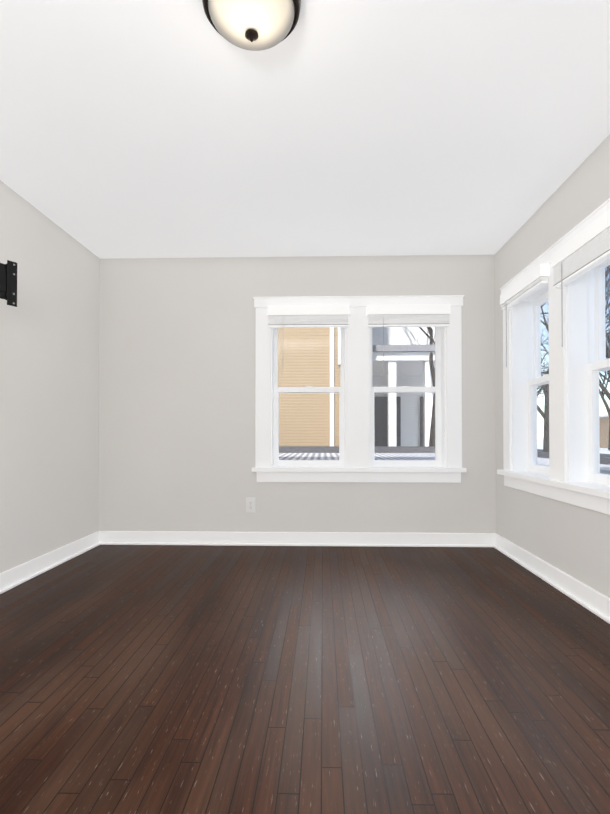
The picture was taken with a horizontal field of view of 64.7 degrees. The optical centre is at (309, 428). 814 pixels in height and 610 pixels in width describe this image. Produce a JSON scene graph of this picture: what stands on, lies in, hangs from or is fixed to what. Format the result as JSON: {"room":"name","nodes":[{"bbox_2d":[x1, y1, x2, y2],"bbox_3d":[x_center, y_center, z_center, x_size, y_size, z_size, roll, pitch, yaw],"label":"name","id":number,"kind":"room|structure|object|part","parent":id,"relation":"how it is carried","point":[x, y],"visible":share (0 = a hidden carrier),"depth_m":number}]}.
{"room":"living room","nodes":[
{"label":"living room","id":0,"kind":"room"},
{"bbox_2d":[0,180,99,572],"bbox_3d":[-1.969,-0.267,1.708,0.210,2.440,5.240,0,-1,2],"label":"wall","id":1,"kind":"structure","parent":0,"point":[49,409],"depth_m":3.33},
{"bbox_2d":[0,260,16,306],"bbox_3d":[-1.669,-0.733,2.319,0.355,0.270,0.282,0,-1,2],"label":"mount","id":2,"kind":"object","parent":1,"relation":"attached to","point":[8,281],"visible":1,"depth_m":2.42},
{"bbox_2d":[0,531,99,593],"bbox_3d":[-1.847,0.897,1.690,0.035,0.112,4.820,0,-1,2],"label":"baseboard","id":3,"kind":"structure","parent":1,"relation":"attached to","point":[13,577],"depth_m":3.29},
{"bbox_2d":[98,255,495,532],"bbox_3d":[-0.012,-0.236,4.168,3.562,2.440,0.210,0,-1,2],"label":"wall","id":4,"kind":"structure","parent":0,"point":[177,355],"depth_m":4.08},
{"bbox_2d":[246,498,254,511],"bbox_3d":[-0.494,0.646,4.062,0.079,0.124,0.008,0,-1,2],"label":"electrical outlet","id":5,"kind":"object","parent":4,"relation":"attached to","point":[250,504],"visible":1,"depth_m":4.06},
{"bbox_2d":[100,531,491,546],"bbox_3d":[-0.117,0.927,4.031,3.240,0.112,0.040,0,-1,2],"label":"baseboard","id":6,"kind":"structure","parent":4,"relation":"attached to","point":[355,539],"depth_m":4.03},
{"bbox_2d":[252,295,466,482],"bbox_3d":[0.413,-0.328,4.141,1.775,1.560,0.302,0,-1,2],"label":"window","id":7,"kind":"structure","parent":4,"relation":"in","point":[357,469],"depth_m":4.04},
{"bbox_2d":[267,305,349,327],"bbox_3d":[-0.007,-0.734,4.018,0.688,0.573,0.064,0,-1,2],"label":"window blind","id":8,"kind":"object","parent":7,"relation":"attached to","point":[311,316],"visible":1,"depth_m":4.00},
{"bbox_3d":[-0.003,-0.318,4.164,0.644,1.295,0.200,0,-1,2],"label":"back window sash","id":9,"kind":"part","parent":7,"relation":"part of"},
{"bbox_3d":[0.828,-0.318,4.140,0.644,1.295,0.200,0,-1,2],"label":"back window sash","id":10,"kind":"part","parent":7,"relation":"part of"},
{"bbox_2d":[366,304,450,373],"bbox_3d":[0.824,-0.734,3.994,0.688,0.573,0.064,0,-1,2],"label":"window blind","id":11,"kind":"object","parent":7,"relation":"attached to","point":[433,315],"visible":1,"depth_m":3.97},
{"bbox_2d":[279,446,609,466],"bbox_3d":[0.248,0.376,6.264,5.962,0.190,4.010,0,-1,2],"label":"porch","id":12,"kind":"object","parent":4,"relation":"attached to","point":[414,453],"depth_m":7.93},
{"bbox_2d":[0,545,609,813],"bbox_3d":[-0.189,1.027,1.641,3.772,0.150,5.240,0,-1,2],"label":"floor","id":13,"kind":"structure","parent":0,"point":[167,679],"depth_m":1.79},
{"bbox_2d":[0,0,609,258],"bbox_3d":[-0.189,-1.562,1.674,3.772,0.150,5.240,0,-1,2],"label":"ceiling","id":14,"kind":"structure","parent":0,"point":[157,129],"depth_m":2.33},
{"bbox_2d":[202,0,300,50],"bbox_3d":[-0.197,-1.405,1.647,0.338,0.166,0.338,0,-1,2],"label":"flush-mount ceiling light","id":15,"kind":"object","parent":14,"relation":"attached to","point":[255,25],"visible":1,"depth_m":1.62},
{"bbox_2d":[495,134,609,597],"bbox_3d":[1.588,-0.270,1.502,0.210,2.440,5.030,0,-1,2],"label":"wall","id":16,"kind":"structure","parent":0,"point":[573,541],"depth_m":3.01},
{"bbox_2d":[492,533,609,623],"bbox_3d":[1.469,0.896,1.595,0.035,0.112,4.820,0,-1,2],"label":"baseboard","id":17,"kind":"structure","parent":16,"relation":"attached to","point":[595,602],"depth_m":2.90},
{"bbox_2d":[497,198,609,514],"bbox_3d":[1.613,-0.343,2.932,0.302,1.560,1.775,0,-1,2],"label":"window","id":18,"kind":"structure","parent":16,"relation":"in","point":[556,485],"depth_m":2.89},
{"bbox_2d":[500,264,549,366],"bbox_3d":[1.484,-0.742,3.357,0.064,0.573,0.688,0,-1,2],"label":"window blind","id":19,"kind":"object","parent":18,"relation":"attached to","point":[531,281],"visible":0.98,"depth_m":3.27},
{"bbox_3d":[1.636,-0.329,3.347,0.200,1.295,0.644,0,-1,2],"label":"right window sash","id":20,"kind":"part","parent":18,"relation":"part of"},
{"bbox_2d":[551,209,609,346],"bbox_3d":[1.461,-0.753,2.526,0.064,0.573,0.688,0,-1,2],"label":"window blind","id":21,"kind":"object","parent":18,"relation":"attached to","point":[585,250],"visible":1,"depth_m":2.54},
{"bbox_3d":[1.612,-0.339,2.516,0.200,1.295,0.644,0,-1,2],"label":"right window sash","id":22,"kind":"part","parent":18,"relation":"part of"},
{"bbox_2d":[537,452,609,473],"bbox_3d":[2.441,0.341,3.135,1.400,0.120,9.940,0,-1,2],"label":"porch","id":23,"kind":"object","parent":16,"relation":"attached to","point":[540,454],"depth_m":5.07},
{"label":"outside","id":24,"kind":"structure","parent":0,"visible":0},
{"bbox_2d":[537,439,609,453],"bbox_3d":[-0.123,1.530,-0.138,300.000,0.200,300.000,0,-1,2],"label":"snow field","id":25,"kind":"structure","parent":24,"point":[540,442],"depth_m":53.36},
{"bbox_2d":[278,327,339,445],"bbox_3d":[-2.791,-2.160,12.491,7.950,7.500,7.000,0,-1,2],"label":"house","id":26,"kind":"structure","parent":25,"relation":"on","point":[294,430],"depth_m":8.89},
{"bbox_2d":[330,327,339,445],"bbox_3d":[0.741,-2.206,8.849,0.720,7.500,0.080,0,-1,2],"label":"trim","id":27,"kind":"structure","parent":26,"relation":"attached to","point":[332,385],"depth_m":8.81},
{"bbox_2d":[372,327,434,445],"bbox_3d":[2.959,-1.877,15.075,3.300,7.000,5.500,0,-1,2],"label":"house","id":28,"kind":"structure","parent":25,"relation":"on","point":[402,379],"depth_m":12.33},
{"bbox_2d":[372,345,434,445],"bbox_3d":[2.496,-0.053,11.063,3.200,3.250,2.700,0,-1,2],"label":"porch","id":29,"kind":"object","parent":25,"relation":"on","point":[383,415],"depth_m":9.90},
{"bbox_2d":[410,306,609,445],"bbox_3d":[3.734,-1.643,10.009,5.236,6.411,5.729,0,-1,2],"label":"tree","id":30,"kind":"object","parent":25,"relation":"on","point":[430,329],"depth_m":9.46},
{"bbox_2d":[537,386,543,397],"bbox_3d":[26.405,-2.260,59.221,6.927,8.906,5.551,0,-1,2],"label":"tree","id":31,"kind":"object","parent":25,"relation":"on","point":[539,391],"depth_m":58.16},
{"bbox_2d":[537,449,609,456],"bbox_3d":[17.869,1.413,-0.649,6.000,0.020,300.000,0,-1,2],"label":"street","id":32,"kind":"structure","parent":25,"relation":"on","point":[601,454],"depth_m":34.12},
{"bbox_2d":[537,265,609,451],"bbox_3d":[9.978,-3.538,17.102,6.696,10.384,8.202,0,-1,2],"label":"tree","id":33,"kind":"object","parent":25,"relation":"on","point":[546,427],"depth_m":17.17},
{"bbox_2d":[540,272,609,381],"bbox_3d":[18.378,-4.456,29.643,9.602,12.542,10.262,0,-1,2],"label":"tree","id":34,"kind":"object","parent":25,"relation":"on","point":[608,357],"depth_m":29.44},
{"bbox_2d":[541,315,609,449],"bbox_3d":[26.247,-4.990,45.956,11.164,14.022,11.760,0,-1,2],"label":"tree","id":35,"kind":"object","parent":25,"relation":"on","point":[602,387],"depth_m":43.72},
{"bbox_2d":[599,415,608,447],"bbox_3d":[34.990,0.126,34.998,12.200,3.500,52.200,0,-1,2],"label":"building","id":36,"kind":"structure","parent":25,"relation":"on","point":[605,421],"depth_m":51.09}
]}

